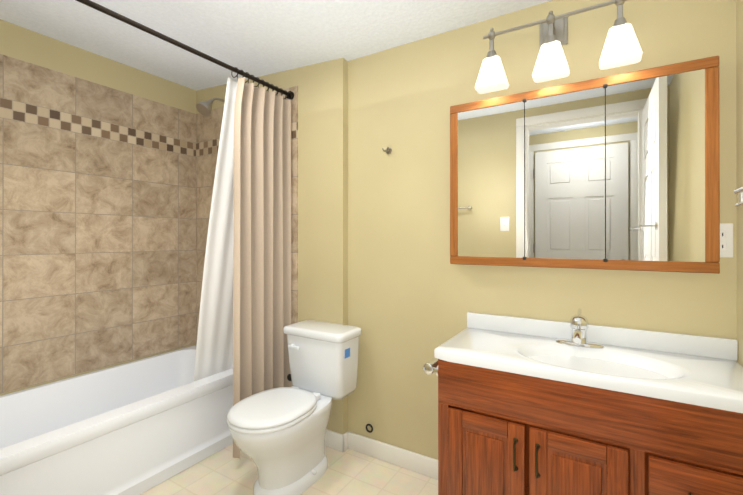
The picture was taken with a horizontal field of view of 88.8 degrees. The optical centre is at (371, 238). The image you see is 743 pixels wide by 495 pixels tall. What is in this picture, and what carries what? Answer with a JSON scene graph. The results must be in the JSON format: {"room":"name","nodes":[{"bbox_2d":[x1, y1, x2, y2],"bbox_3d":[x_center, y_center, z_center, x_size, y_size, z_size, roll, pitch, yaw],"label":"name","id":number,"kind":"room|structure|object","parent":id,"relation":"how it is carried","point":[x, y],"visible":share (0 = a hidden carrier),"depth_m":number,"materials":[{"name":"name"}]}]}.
{"room":"bathroom","nodes":[
{"label":"bathroom","id":0,"kind":"room"},
{"bbox_2d":[0,19,195,395],"bbox_3d":[-1.988,0.035,1.597,0.100,2.210,2.755,0,0,31],"label":"wall","id":1,"kind":"structure","parent":0,"point":[26,45],"depth_m":2.14,"materials":[{"name":"paint"}]},
{"bbox_2d":[0,54,195,393],"bbox_3d":[-1.661,-0.069,2.028,0.009,1.631,1.590,0,0,31],"label":"wall tile","id":2,"kind":"structure","parent":1,"relation":"attached to","point":[106,192],"depth_m":2.13,"materials":[{"name":"tile"}]},
{"bbox_2d":[196,58,347,433],"bbox_3d":[-0.690,0.037,2.392,1.285,2.210,0.045,0,0,31],"label":"wall","id":3,"kind":"structure","parent":0,"point":[322,191],"depth_m":2.11,"materials":[{"name":"paint"}]},
{"bbox_2d":[196,86,297,343],"bbox_3d":[-0.828,-0.068,2.445,0.935,1.631,0.009,0,0,31],"label":"wall tile","id":4,"kind":"structure","parent":3,"relation":"attached to","point":[208,129],"depth_m":2.61,"materials":[{"name":"tile"}]},
{"bbox_2d":[76,0,293,458],"bbox_3d":[-1.005,0.111,1.622,0.386,1.939,1.578,0,0,31],"label":"shower curtain","id":5,"kind":"object","parent":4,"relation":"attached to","point":[245,313],"visible":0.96,"depth_m":2.00,"materials":[{"name":"beige fabric"}]},
{"bbox_2d":[196,98,224,116],"bbox_3d":[-1.004,-0.842,2.415,0.093,0.158,0.228,0,0,31],"label":"shower head","id":6,"kind":"object","parent":4,"relation":"attached to","point":[203,108],"visible":0.94,"depth_m":2.35},
{"bbox_2d":[0,0,551,90],"bbox_3d":[-0.319,-1.045,0.638,3.950,0.153,2.855,0,0,31],"label":"ceiling","id":7,"kind":"structure","parent":0,"point":[257,38],"depth_m":1.81,"materials":[{"name":"paint"}]},
{"bbox_2d":[140,444,437,494],"bbox_3d":[-0.319,1.163,0.634,3.950,0.050,2.855,0,0,31],"label":"floor","id":8,"kind":"structure","parent":0,"point":[223,471],"depth_m":1.80,"materials":[{"name":"tile"}]},
{"bbox_2d":[0,345,232,494],"bbox_3d":[-1.353,0.946,1.834,0.714,0.381,1.577,0,0,31],"label":"bathtub","id":9,"kind":"object","parent":8,"relation":"on","point":[138,427],"visible":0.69,"depth_m":1.81,"materials":[{"name":"white ceramic"}]},
{"bbox_2d":[227,320,361,494],"bbox_3d":[-0.398,0.798,1.811,0.455,0.679,0.637,0,0,31],"label":"toilet","id":10,"kind":"object","parent":8,"relation":"on","point":[278,435],"visible":1,"depth_m":1.75,"materials":[{"name":"white ceramic"}]},
{"bbox_2d":[423,308,742,494],"bbox_3d":[0.683,0.705,1.315,0.955,0.869,0.445,0,0,31],"label":"bathroom vanity","id":11,"kind":"object","parent":8,"relation":"on","point":[578,404],"visible":1,"depth_m":1.20,"materials":[{"name":"brown wood"}]},
{"bbox_2d":[348,0,736,459],"bbox_3d":[0.018,0.036,2.045,3.055,2.210,0.100,0,0,31],"label":"wall","id":12,"kind":"structure","parent":0,"point":[415,296],"depth_m":1.79,"materials":[{"name":"paint"}]},
{"bbox_2d":[365,424,372,432],"bbox_3d":[-0.012,0.999,1.996,0.046,0.045,0.010,0,0,31],"label":"ring","id":13,"kind":"object","parent":12,"relation":"attached to","point":[370,425],"visible":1,"depth_m":1.99,"materials":[{"name":"black plastic"}]},
{"bbox_2d":[325,430,437,479],"bbox_3d":[-0.135,1.093,0.551,3.350,0.090,2.605,0,0,31],"label":"baseboard","id":14,"kind":"structure","parent":12,"relation":"attached to","point":[408,460],"depth_m":1.94,"materials":[{"name":"white wood"}]},
{"bbox_2d":[382,147,391,153],"bbox_3d":[0.077,-0.447,1.924,0.040,0.034,0.043,0,0,31],"label":"robe hook","id":15,"kind":"object","parent":12,"relation":"attached to","point":[388,150],"visible":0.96,"depth_m":1.93,"materials":[{"name":"silver metal"}]},
{"bbox_2d":[475,0,642,93],"bbox_3d":[0.707,-0.761,1.492,0.578,0.266,0.124,0,0,31],"label":"sconce","id":16,"kind":"object","parent":12,"relation":"attached to","point":[621,47],"visible":1,"depth_m":1.45,"materials":[{"name":"white glass"}]},
{"bbox_2d":[450,56,719,273],"bbox_3d":[0.754,-0.238,1.489,0.906,0.706,0.077,0,0,31],"label":"upper cabinet","id":17,"kind":"object","parent":12,"relation":"attached to","point":[618,172],"visible":1,"depth_m":1.41,"materials":[{"name":"brown wood"}]},
{"bbox_2d":[720,223,732,257],"bbox_3d":[1.170,0.008,1.276,0.068,0.114,0.009,0,0,31],"label":"electrical outlet","id":18,"kind":"object","parent":12,"relation":"attached to","point":[726,240],"visible":0.46,"depth_m":1.26,"materials":[{"name":"white plastic"}]},
{"bbox_2d":[734,186,742,206],"bbox_3d":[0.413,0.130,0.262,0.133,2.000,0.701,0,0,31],"label":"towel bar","id":19,"kind":"structure","parent":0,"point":[739,191],"depth_m":0.55,"materials":[{"name":"white metal"}]},
{"bbox_2d":[736,0,742,366],"bbox_3d":[0.794,0.033,0.483,0.100,2.210,1.755,0,0,31],"label":"wall","id":20,"kind":"structure","parent":0,"point":[739,93],"depth_m":1.23,"materials":[{"name":"paint"}]}
]}

